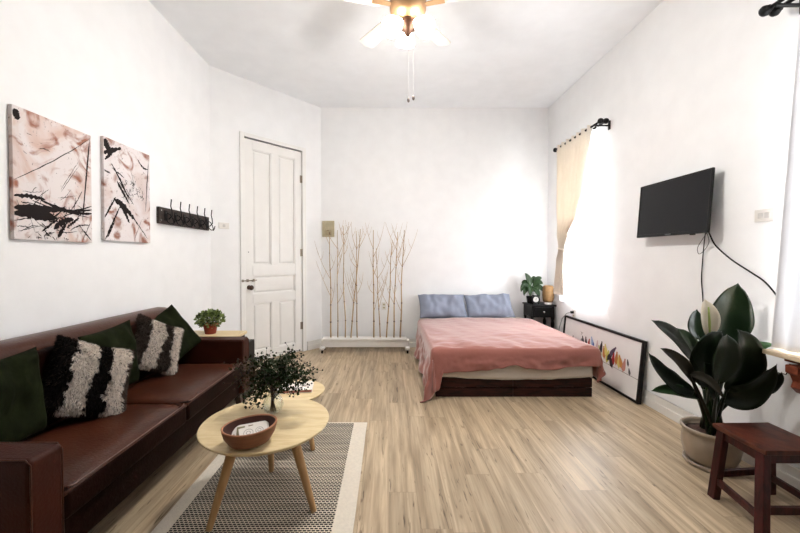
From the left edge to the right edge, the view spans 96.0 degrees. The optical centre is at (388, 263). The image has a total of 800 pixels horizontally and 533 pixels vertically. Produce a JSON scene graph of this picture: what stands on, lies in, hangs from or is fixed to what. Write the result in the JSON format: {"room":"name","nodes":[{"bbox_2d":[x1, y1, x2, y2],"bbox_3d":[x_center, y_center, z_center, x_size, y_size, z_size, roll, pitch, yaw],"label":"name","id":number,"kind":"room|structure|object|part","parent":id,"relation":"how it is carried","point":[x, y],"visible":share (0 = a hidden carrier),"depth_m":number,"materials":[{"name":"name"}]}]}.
{"room":"studio apartment","nodes":[
{"label":"studio apartment","id":0,"kind":"room"},
{"bbox_2d":[0,0,210,340],"bbox_3d":[-2.100,-0.434,1.013,0.200,3.433,6.040,0,1,0],"label":"wall","id":1,"kind":"structure","parent":0,"point":[119,71],"depth_m":2.57,"materials":[{"name":"white paint"}]},
{"bbox_2d":[8,104,91,242],"bbox_3d":[-1.986,-0.486,2.142,0.024,0.708,0.500,0,1,0],"label":"canvas painting","id":2,"kind":"object","parent":1,"relation":"attached to","point":[50,195],"visible":1,"depth_m":2.09,"materials":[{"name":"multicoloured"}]},
{"bbox_2d":[100,136,149,242],"bbox_3d":[-1.986,-0.524,2.736,0.023,0.723,0.480,0,1,0],"label":"canvas painting","id":3,"kind":"object","parent":1,"relation":"attached to","point":[125,170],"visible":1,"depth_m":2.69,"materials":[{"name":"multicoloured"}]},
{"bbox_2d":[156,199,214,230],"bbox_3d":[-1.942,-0.460,3.527,0.115,0.225,0.870,0,1,0],"label":"coat rack","id":4,"kind":"object","parent":1,"relation":"attached to","point":[166,216],"visible":1,"depth_m":3.42,"materials":[{"name":"black metal"}]},
{"bbox_2d":[209,65,320,340],"bbox_3d":[-1.562,-0.498,4.669,0.200,3.433,1.733,1,1,42],"label":"wall","id":5,"kind":"structure","parent":0,"point":[236,103],"depth_m":4.27,"materials":[{"name":"white paint"}]},
{"bbox_2d":[219,222,228,228],"bbox_3d":[-1.896,-0.432,4.137,0.014,0.070,0.120,1,1,42],"label":"light switch","id":6,"kind":"object","parent":5,"relation":"attached to","point":[221,225],"visible":1,"depth_m":4.13,"materials":[{"name":"white plastic"}]},
{"bbox_2d":[242,138,302,358],"bbox_3d":[-1.459,-0.150,4.613,0.116,2.715,0.896,1,1,42],"label":"door","id":7,"kind":"structure","parent":5,"relation":"in","point":[273,178],"depth_m":4.62,"materials":[{"name":"paint"}]},
{"bbox_3d":[-1.673,0.294,4.352,0.076,0.062,0.062,1,1,42],"label":"knob","id":8,"kind":"part","parent":7,"relation":"part of","materials":[{"name":"brown metal"}]},
{"bbox_3d":[-1.599,-0.686,4.506,0.030,1.415,0.253,1,1,42],"label":"panel","id":9,"kind":"part","parent":7,"relation":"part of","materials":[{"name":"paint"}]},
{"bbox_3d":[-1.599,0.791,4.532,0.030,0.600,0.253,1,1,42],"label":"panel","id":10,"kind":"part","parent":7,"relation":"part of","materials":[{"name":"paint"}]},
{"bbox_3d":[-1.481,0.264,4.654,0.030,0.230,0.605,1,1,42],"label":"panel","id":11,"kind":"part","parent":7,"relation":"part of","materials":[{"name":"paint"}]},
{"bbox_3d":[-1.363,-0.691,4.768,0.030,1.415,0.253,1,1,42],"label":"panel","id":12,"kind":"part","parent":7,"relation":"part of","materials":[{"name":"paint"}]},
{"bbox_3d":[-1.363,0.786,4.794,0.030,0.600,0.253,1,1,42],"label":"panel","id":13,"kind":"part","parent":7,"relation":"part of","materials":[{"name":"paint"}]},
{"bbox_2d":[239,131,306,351],"bbox_3d":[-1.532,-0.177,4.691,0.222,2.790,0.925,1,1,42],"label":"trim","id":14,"kind":"structure","parent":5,"relation":"attached to","point":[242,135],"depth_m":4.43,"materials":[{"name":"paint"}]},
{"bbox_2d":[307,338,321,349],"bbox_3d":[-1.479,1.157,4.623,0.022,0.125,1.533,1,1,42],"label":"baseboard","id":15,"kind":"structure","parent":5,"relation":"attached to","point":[314,344],"depth_m":5.08,"materials":[{"name":"white wood"}]},
{"bbox_2d":[149,0,662,107],"bbox_3d":[0.140,-2.210,1.552,4.680,0.100,7.580,0,1,0],"label":"ceiling","id":16,"kind":"structure","parent":0,"point":[500,53],"depth_m":3.68,"materials":[{"name":"paint"}]},
{"bbox_2d":[343,0,457,102],"bbox_3d":[0.135,-1.664,2.524,1.108,1.025,1.065,0,1,0],"label":"ceiling fan","id":17,"kind":"object","parent":16,"relation":"hanging from","point":[407,16],"visible":1,"depth_m":2.53,"materials":[{"name":"gold metal"}]},
{"bbox_3d":[-0.236,-1.828,2.448,0.380,0.030,0.130,0,1,-18],"label":"blade","id":18,"kind":"part","parent":17,"relation":"part of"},
{"bbox_3d":[-0.094,-1.836,2.884,0.130,0.030,0.380,-1,1,-36],"label":"blade","id":19,"kind":"part","parent":17,"relation":"part of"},
{"bbox_3d":[-0.041,-1.820,2.511,0.150,0.008,0.060,0,1,-18],"label":"blade arm","id":20,"kind":"part","parent":17,"relation":"part of","materials":[{"name":"gold metal"}]},
{"bbox_3d":[0.025,-1.643,2.489,0.148,0.149,0.140,0,1,0],"label":"lamp shade","id":21,"kind":"part","parent":17,"relation":"part of","materials":[{"name":"white glass"}]},
{"bbox_3d":[0.043,-1.661,2.507,0.052,0.072,0.052,0,1,0],"label":"bulb","id":22,"kind":"part","parent":17,"relation":"part of","materials":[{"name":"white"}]},
{"bbox_3d":[0.123,-1.671,2.693,0.140,0.153,0.150,0,1,0],"label":"lamp shade","id":23,"kind":"part","parent":17,"relation":"part of","materials":[{"name":"white glass"}]},
{"bbox_3d":[0.140,-1.420,2.576,0.001,0.470,0.001,0,1,0],"label":"pull chain","id":24,"kind":"part","parent":17,"relation":"part of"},
{"bbox_3d":[0.175,-1.428,2.575,0.001,0.455,0.001,0,1,0],"label":"pull chain","id":25,"kind":"part","parent":17,"relation":"part of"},
{"bbox_3d":[0.245,-1.643,2.489,0.148,0.149,0.140,0,1,0],"label":"lamp shade","id":26,"kind":"part","parent":17,"relation":"part of","materials":[{"name":"white glass"}]},
{"bbox_3d":[0.311,-1.820,2.511,0.150,0.008,0.060,0,1,18],"label":"blade arm","id":27,"kind":"part","parent":17,"relation":"part of","materials":[{"name":"gold metal"}]},
{"bbox_3d":[0.364,-1.836,2.884,0.130,0.030,0.380,1,1,36],"label":"blade","id":28,"kind":"part","parent":17,"relation":"part of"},
{"bbox_2d":[321,108,548,337],"bbox_3d":[0.752,-0.509,5.272,3.455,3.433,0.200,0,1,0],"label":"wall","id":29,"kind":"structure","parent":0,"point":[472,183],"depth_m":5.17,"materials":[{"name":"white paint"}]},
{"bbox_2d":[322,221,333,236],"bbox_3d":[-0.869,-0.492,5.153,0.172,0.230,0.037,0,1,0],"label":"meter box","id":30,"kind":"object","parent":29,"relation":"attached to","point":[329,225],"visible":0.99,"depth_m":5.14,"materials":[{"name":"beige plastic"}]},
{"bbox_2d":[322,338,415,346],"bbox_3d":[0.652,1.147,5.190,3.255,0.125,0.022,0,1,0],"label":"baseboard","id":31,"kind":"structure","parent":29,"relation":"attached to","point":[412,341],"depth_m":5.18,"materials":[{"name":"white wood"}]},
{"bbox_2d":[382,302,385,309],"bbox_3d":[-0.072,0.616,5.186,0.070,0.110,0.010,0,1,0],"label":"wall outlet","id":32,"kind":"object","parent":29,"relation":"attached to","point":[383,303],"visible":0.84,"depth_m":5.18,"materials":[{"name":"white plastic"}]},
{"bbox_2d":[88,347,799,532],"bbox_3d":[0.140,1.322,1.613,4.680,0.100,7.580,0,1,0],"label":"floor","id":33,"kind":"structure","parent":0,"point":[605,461],"depth_m":2.22,"materials":[{"name":"laminate"}]},
{"bbox_2d":[0,307,248,532],"bbox_3d":[-1.595,0.820,2.175,0.760,0.893,1.910,0,1,0],"label":"sofa","id":34,"kind":"object","parent":33,"relation":"on","point":[67,476],"visible":0.68,"depth_m":1.77,"materials":[{"name":"brown leather"}]},
{"bbox_2d":[0,347,47,441],"bbox_3d":[-1.694,0.618,1.561,0.156,0.416,0.409,0,1,-9],"label":"throw cushion","id":35,"kind":"object","parent":34,"relation":"on","point":[23,414],"visible":0.99,"depth_m":1.62,"materials":[{"name":"green fabric"}]},
{"bbox_3d":[-1.595,0.898,1.286,0.760,0.460,0.130,0,1,0],"label":"armrest","id":36,"kind":"part","parent":34,"relation":"part of","materials":[{"name":"brown leather"}]},
{"bbox_2d":[37,346,64,425],"bbox_3d":[-1.779,0.642,1.762,0.052,0.405,0.811,0,1,0],"label":"cushion","id":37,"kind":"object","parent":34,"relation":"on","point":[44,352],"depth_m":1.85,"materials":[{"name":"fabric"}]},
{"bbox_3d":[-1.875,0.744,2.108,0.200,0.738,1.754,0,1,0],"label":"backrest","id":38,"kind":"part","parent":34,"relation":"part of","materials":[{"name":"brown leather"}]},
{"bbox_2d":[41,334,135,417],"bbox_3d":[-1.632,0.632,1.933,0.222,0.533,0.488,1,1,43],"label":"cushion","id":39,"kind":"object","parent":34,"relation":"on","point":[91,380],"visible":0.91,"depth_m":1.89,"materials":[{"name":"fabric"}]},
{"bbox_3d":[-1.497,0.851,1.762,0.561,0.042,0.822,0,1,0],"label":"seat","id":40,"kind":"part","parent":34,"relation":"part of","materials":[{"name":"brown leather"}]},
{"bbox_2d":[78,320,139,385],"bbox_3d":[-1.696,0.597,2.201,0.146,0.442,0.445,0,1,0],"label":"throw cushion","id":41,"kind":"object","parent":34,"relation":"on","point":[120,336],"visible":0.38,"depth_m":2.24,"materials":[{"name":"green fabric"}]},
{"bbox_2d":[64,405,185,518],"bbox_3d":[-1.495,0.912,1.763,0.560,0.115,0.818,0,1,0],"label":"seat cushion","id":42,"kind":"object","parent":34,"relation":"on","point":[82,483],"depth_m":1.64,"materials":[{"name":"leather"}]},
{"bbox_2d":[130,319,154,384],"bbox_3d":[-1.779,0.628,2.581,0.052,0.405,0.811,0,1,0],"label":"cushion","id":43,"kind":"object","parent":34,"relation":"on","point":[144,375],"depth_m":2.55,"materials":[{"name":"fabric"}]},
{"bbox_3d":[-1.603,1.037,2.178,0.705,0.150,1.650,0,1,0],"label":"frame","id":44,"kind":"part","parent":34,"relation":"part of","materials":[{"name":"leather"}]},
{"bbox_2d":[134,314,184,375],"bbox_3d":[-1.682,0.600,2.574,0.209,0.506,0.466,1,1,37],"label":"cushion","id":45,"kind":"object","parent":34,"relation":"on","point":[158,345],"visible":0.91,"depth_m":2.54,"materials":[{"name":"white fabric"}]},
{"bbox_2d":[154,304,201,359],"bbox_3d":[-1.695,0.561,2.800,0.235,0.451,0.482,0,1,9],"label":"throw cushion","id":46,"kind":"object","parent":34,"relation":"on","point":[171,316],"visible":0.45,"depth_m":2.86,"materials":[{"name":"green fabric"}]},
{"bbox_3d":[-1.497,0.836,2.588,0.561,0.044,0.822,0,1,0],"label":"seat","id":47,"kind":"part","parent":34,"relation":"part of","materials":[{"name":"brown leather"}]},
{"bbox_2d":[178,366,241,420],"bbox_3d":[-1.495,0.897,2.589,0.560,0.115,0.818,0,1,0],"label":"seat cushion","id":48,"kind":"object","parent":34,"relation":"on","point":[207,385],"depth_m":2.51,"materials":[{"name":"leather"}]},
{"bbox_3d":[-1.595,0.867,3.066,0.760,0.460,0.130,0,1,0],"label":"armrest","id":49,"kind":"part","parent":34,"relation":"part of","materials":[{"name":"brown leather"}]},
{"bbox_3d":[-1.290,1.169,3.081,0.065,0.164,0.065,0,1,0],"label":"leg","id":50,"kind":"part","parent":34,"relation":"part of","materials":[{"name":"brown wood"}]},
{"bbox_2d":[194,331,254,401],"bbox_3d":[-1.617,0.944,3.307,0.665,0.597,0.280,0,1,0],"label":"side table","id":51,"kind":"object","parent":33,"relation":"on","point":[199,333],"visible":0.15,"depth_m":3.32,"materials":[{"name":"beige wood"}]},
{"bbox_2d":[193,308,225,333],"bbox_3d":[-1.646,0.531,3.311,0.280,0.229,0.248,0,1,0],"label":"potted herb","id":52,"kind":"object","parent":51,"relation":"on","point":[209,327],"visible":1,"depth_m":3.27,"materials":[{"name":"plant"}]},
{"bbox_2d":[203,322,217,333],"bbox_3d":[-1.642,0.598,3.311,0.132,0.095,0.132,0,1,0],"label":"pot","id":53,"kind":"object","parent":52,"relation":"on","point":[209,327],"depth_m":3.26,"materials":[{"name":"ceramic"}]},
{"bbox_2d":[151,422,366,532],"bbox_3d":[-0.642,1.257,2.040,0.947,0.006,1.539,0,1,0],"label":"area rug","id":54,"kind":"object","parent":33,"relation":"on","point":[256,499],"visible":0.69,"depth_m":1.95,"materials":[{"name":"grey fabric"}]},
{"bbox_2d":[197,397,328,531],"bbox_3d":[-0.660,1.052,1.944,0.665,0.411,0.665,0,1,0],"label":"coffee table","id":55,"kind":"object","parent":54,"relation":"on","point":[299,420],"visible":0.8,"depth_m":1.84,"materials":[{"name":"brown wood"}]},
{"bbox_3d":[-0.800,1.062,1.750,0.051,0.398,0.179,1,1,34],"label":"leg","id":56,"kind":"part","parent":55,"relation":"part of","materials":[{"name":"brown wood"}]},
{"bbox_2d":[221,414,276,448],"bbox_3d":[-0.657,0.801,1.699,0.243,0.100,0.217,0,1,0],"label":"oval bowl","id":57,"kind":"object","parent":55,"relation":"on","point":[249,441],"visible":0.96,"depth_m":1.65,"materials":[{"name":"brown wood"}]},
{"bbox_2d":[232,421,268,434],"bbox_3d":[-0.668,0.812,1.734,0.172,0.056,0.092,0,1,-17],"label":"notebook","id":58,"kind":"object","parent":57,"relation":"in","point":[235,431],"visible":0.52,"depth_m":1.76,"materials":[{"name":"white paper"}]},
{"bbox_2d":[238,422,266,434],"bbox_3d":[-0.648,0.804,1.719,0.127,0.042,0.069,0,1,-26],"label":"card","id":59,"kind":"object","parent":58,"relation":"on","point":[256,428],"visible":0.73,"depth_m":1.73,"materials":[{"name":"white paper"}]},
{"bbox_3d":[-0.695,1.056,2.109,0.051,0.395,0.139,0,1,-12],"label":"leg","id":60,"kind":"part","parent":55,"relation":"part of","materials":[{"name":"brown wood"}]},
{"bbox_3d":[-0.450,1.060,1.847,0.175,0.398,0.052,1,1,27],"label":"leg","id":61,"kind":"part","parent":55,"relation":"part of","materials":[{"name":"brown wood"}]},
{"bbox_3d":[-0.655,0.780,2.034,0.116,0.130,0.116,0,1,0],"label":"glass vase","id":62,"kind":"object","parent":55,"relation":"on","visible":0},
{"bbox_2d":[223,342,322,411],"bbox_3d":[-0.656,0.648,2.036,0.573,0.404,0.332,0,1,0],"label":"bunch","id":63,"kind":"object","parent":62,"relation":"in","point":[274,380],"visible":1,"depth_m":2.00,"materials":[{"name":"green plant"}]},
{"bbox_2d":[262,380,324,450],"bbox_3d":[-0.665,1.064,2.509,0.429,0.365,0.429,0,1,0],"label":"coffee table","id":64,"kind":"object","parent":54,"relation":"on","point":[318,388],"visible":0.29,"depth_m":2.42,"materials":[{"name":"brown wood"}]},
{"bbox_2d":[278,381,313,393],"bbox_3d":[-0.656,0.870,2.525,0.240,0.022,0.170,0,1,-8],"label":"book","id":65,"kind":"object","parent":64,"relation":"on","point":[309,390],"visible":0.28,"depth_m":2.47,"materials":[{"name":"white paper"}]},
{"bbox_3d":[-0.547,1.073,2.428,0.125,0.349,0.051,1,1,34],"label":"leg","id":66,"kind":"part","parent":64,"relation":"part of","materials":[{"name":"brown wood"}]},
{"bbox_2d":[315,220,417,353],"bbox_3d":[-0.317,0.310,4.921,1.428,1.807,0.250,0,1,0],"label":"screen","id":67,"kind":"object","parent":33,"relation":"on","point":[327,341],"visible":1,"depth_m":4.93,"materials":[{"name":"brown wood"}]},
{"bbox_2d":[435,377,512,396],"bbox_3d":[0.793,1.140,4.238,0.717,0.172,1.785,0,1,0],"label":"pallet","id":68,"kind":"object","parent":33,"relation":"on","point":[450,386],"visible":0.3,"depth_m":3.35,"materials":[{"name":"brown wood"}]},
{"bbox_2d":[522,302,555,328],"bbox_3d":[2.080,0.885,4.995,0.340,0.655,0.342,0,1,0],"label":"nightstand","id":69,"kind":"object","parent":33,"relation":"on","point":[533,310],"visible":0.39,"depth_m":4.86,"materials":[{"name":"black wood"}]},
{"bbox_2d":[520,273,542,303],"bbox_3d":[1.972,0.347,4.969,0.317,0.423,0.185,0,1,0],"label":"potted plant","id":70,"kind":"object","parent":69,"relation":"on","point":[526,285],"visible":0.93,"depth_m":4.98,"materials":[{"name":"green plant"}]},
{"bbox_3d":[1.968,0.508,5.010,0.110,0.100,0.110,0,1,0],"label":"pot","id":71,"kind":"part","parent":70,"relation":"part of","materials":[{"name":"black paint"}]},
{"bbox_2d":[531,295,539,303],"bbox_3d":[1.994,0.494,4.899,0.112,0.136,0.040,0,1,0],"label":"alarm clock","id":72,"kind":"object","parent":69,"relation":"on","point":[535,299],"visible":1,"depth_m":4.88,"materials":[{"name":"black plastic"}]},
{"bbox_3d":[2.080,0.655,4.852,0.240,0.120,0.014,0,1,0],"label":"drawer","id":73,"kind":"part","parent":69,"relation":"part of","materials":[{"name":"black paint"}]},
{"bbox_2d":[542,285,553,304],"bbox_3d":[2.178,0.429,4.928,0.150,0.260,0.150,0,1,22],"label":"table lamp","id":74,"kind":"object","parent":69,"relation":"on","point":[547,293],"visible":0.98,"depth_m":4.87,"materials":[{"name":"wicker"}]},
{"bbox_3d":[2.217,0.972,4.883,0.044,0.485,0.044,0,1,0],"label":"leg","id":75,"kind":"part","parent":69,"relation":"part of","materials":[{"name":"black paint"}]},
{"bbox_2d":[512,377,591,396],"bbox_3d":[1.522,1.140,4.238,0.732,0.172,1.785,0,1,0],"label":"pallet","id":76,"kind":"object","parent":33,"relation":"on","point":[571,387],"visible":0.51,"depth_m":3.35,"materials":[{"name":"brown wood"}]},
{"bbox_2d":[419,317,592,379],"bbox_3d":[1.161,0.918,4.230,1.473,0.283,1.833,0,1,0],"label":"mattress","id":77,"kind":"object","parent":76,"relation":"on","point":[515,372],"visible":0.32,"depth_m":3.32,"materials":[{"name":"white fabric"}]},
{"bbox_2d":[418,294,467,317],"bbox_3d":[0.735,0.590,4.952,0.662,0.322,0.308,0,1,0],"label":"bed pillow","id":78,"kind":"object","parent":77,"relation":"on","point":[431,305],"visible":0.97,"depth_m":4.87,"materials":[{"name":"blue fabric"}]},
{"bbox_2d":[464,293,515,317],"bbox_3d":[1.375,0.585,4.958,0.648,0.337,0.310,0,1,0],"label":"bed pillow","id":79,"kind":"object","parent":77,"relation":"on","point":[480,305],"visible":0.98,"depth_m":4.87,"materials":[{"name":"blue fabric"}]},
{"bbox_2d":[414,317,605,402],"bbox_3d":[1.123,0.979,3.992,1.700,0.490,1.637,0,1,0],"label":"blanket","id":80,"kind":"object","parent":77,"relation":"on","point":[443,345],"visible":1,"depth_m":3.34,"materials":[{"name":"pink fabric"}]},
{"bbox_2d":[563,315,647,404],"bbox_3d":[2.226,0.951,3.875,0.087,0.560,1.425,0,1,0],"label":"framed print","id":81,"kind":"object","parent":33,"relation":"on","point":[623,356],"visible":0.74,"depth_m":3.50,"materials":[{"name":"paper"}]},
{"bbox_2d":[648,283,783,472],"bbox_3d":[1.829,0.692,2.167,0.770,1.140,0.465,0,1,0],"label":"potted plant","id":82,"kind":"object","parent":33,"relation":"on","point":[726,352],"visible":0.94,"depth_m":2.08,"materials":[{"name":"plant"}]},
{"bbox_2d":[680,416,743,468],"bbox_3d":[2.015,1.133,2.255,0.305,0.220,0.305,0,1,0],"label":"pot","id":83,"kind":"object","parent":82,"relation":"on","point":[697,439],"depth_m":2.20,"materials":[{"name":"beige ceramic"}]},
{"bbox_2d":[707,422,799,532],"bbox_3d":[1.892,1.072,1.804,0.450,0.407,0.400,0,1,0],"label":"wooden stool","id":84,"kind":"object","parent":33,"relation":"on","point":[769,444],"visible":1,"depth_m":1.78,"materials":[{"name":"brown wood"}]},
{"bbox_3d":[1.772,1.079,1.936,0.068,0.380,0.059,0,1,0],"label":"leg","id":85,"kind":"part","parent":84,"relation":"part of","materials":[{"name":"brown wood"}]},
{"bbox_3d":[1.909,0.880,1.817,0.318,0.024,0.293,0,1,0],"label":"seat","id":86,"kind":"part","parent":84,"relation":"part of","materials":[{"name":"brown wood"}]},
{"bbox_3d":[1.728,1.083,1.667,0.170,0.390,0.053,-1,1,-44],"label":"leg","id":87,"kind":"part","parent":84,"relation":"part of","materials":[{"name":"brown wood"}]},
{"bbox_3d":[2.068,1.078,1.959,0.130,0.385,0.053,-1,1,-38],"label":"leg","id":88,"kind":"part","parent":84,"relation":"part of","materials":[{"name":"brown wood"}]},
{"bbox_2d":[547,0,799,468],"bbox_3d":[2.380,-0.446,1.683,0.200,3.433,7.380,0,1,0],"label":"wall","id":89,"kind":"structure","parent":0,"point":[695,85],"depth_m":2.71,"materials":[{"name":"white paint"}]},
{"bbox_2d":[553,118,610,151],"bbox_3d":[2.195,-1.432,4.136,0.169,0.090,1.044,0,1,0],"label":"curtain rod","id":90,"kind":"object","parent":89,"relation":"attached to","point":[600,121],"visible":0.61,"depth_m":3.70,"materials":[{"name":"black metal"}]},
{"bbox_2d":[553,125,591,295],"bbox_3d":[2.139,-0.539,4.229,0.095,1.870,0.812,0,1,0],"label":"curtain","id":91,"kind":"object","parent":90,"relation":"hanging from","point":[572,157],"visible":1,"depth_m":4.29,"materials":[{"name":"beige fabric"}]},
{"bbox_3d":[2.140,-1.447,4.135,0.021,0.021,0.920,0,1,0],"label":"rod","id":92,"kind":"part","parent":90,"relation":"part of","materials":[{"name":"black metal"}]},
{"bbox_2d":[559,124,598,309],"bbox_3d":[2.195,-0.488,4.201,0.029,1.950,0.830,0,1,0],"label":"sheer curtain","id":93,"kind":"object","parent":90,"relation":"hanging from","point":[582,252],"visible":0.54,"depth_m":3.98,"materials":[{"name":"white fabric"}]},
{"bbox_2d":[597,137,605,300],"bbox_3d":[2.375,-0.483,4.202,0.050,1.780,0.820,0,1,0],"label":"window","id":94,"kind":"structure","parent":89,"relation":"in","point":[601,142],"depth_m":4.00,"materials":[{"name":"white glass"}]},
{"bbox_2d":[637,167,714,237],"bbox_3d":[2.226,-0.434,2.805,0.105,0.454,0.705,0,1,0],"label":"television","id":95,"kind":"object","parent":89,"relation":"attached to","point":[681,205],"visible":1,"depth_m":2.73,"materials":[{"name":"black plastic"}]},
{"bbox_2d":[701,233,705,301],"bbox_3d":[2.233,0.126,2.549,0.021,0.716,0.164,1,1,34],"label":"cable","id":96,"kind":"object","parent":95,"relation":"hanging from","point":[705,233],"visible":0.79,"depth_m":2.61,"materials":[{"name":"black rubber"}]},
{"bbox_2d":[708,233,775,295],"bbox_3d":[2.229,0.020,2.273,0.092,0.511,0.467,0,1,0],"label":"cable","id":97,"kind":"object","parent":95,"relation":"hanging from","point":[716,246],"visible":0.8,"depth_m":2.31,"materials":[{"name":"black rubber"}]},
{"bbox_2d":[641,388,799,489],"bbox_3d":[2.269,1.210,1.611,0.022,0.125,7.180,0,1,0],"label":"baseboard","id":98,"kind":"structure","parent":89,"relation":"attached to","point":[787,472],"depth_m":2.78,"materials":[{"name":"white wood"}]},
{"bbox_2d":[754,208,774,221],"bbox_3d":[2.272,-0.290,2.180,0.014,0.075,0.115,0,1,0],"label":"light switch","id":99,"kind":"object","parent":89,"relation":"attached to","point":[763,215],"visible":1,"depth_m":2.17,"materials":[{"name":"white plastic"}]},
{"bbox_2d":[758,0,799,16],"bbox_3d":[2.195,-1.407,1.221,0.169,0.090,1.714,0,1,0],"label":"curtain rod","id":100,"kind":"object","parent":89,"relation":"attached to","point":[774,9],"visible":1,"depth_m":2.02,"materials":[{"name":"black metal"}]},
{"bbox_3d":[2.140,-1.421,1.220,0.021,0.021,1.590,0,1,0],"label":"rod","id":101,"kind":"part","parent":100,"relation":"part of","materials":[{"name":"black metal"}]},
{"bbox_2d":[771,19,799,352],"bbox_3d":[2.140,-0.476,1.297,0.037,1.913,1.401,0,1,0],"label":"sheer curtain","id":102,"kind":"object","parent":100,"relation":"hanging from","point":[786,322],"visible":1,"depth_m":1.92,"materials":[{"name":"white fabric"}]},
{"bbox_3d":[2.195,-1.421,1.220,0.021,0.021,1.590,0,1,0],"label":"rod","id":103,"kind":"part","parent":100,"relation":"part of","materials":[{"name":"black metal"}]},
{"bbox_2d":[762,349,799,393],"bbox_3d":[2.182,0.656,1.307,0.194,0.332,1.491,0,1,0],"label":"shelf","id":104,"kind":"object","parent":89,"relation":"attached to","point":[793,370],"visible":0.84,"depth_m":1.89,"materials":[{"name":"brown wood"}]}
]}

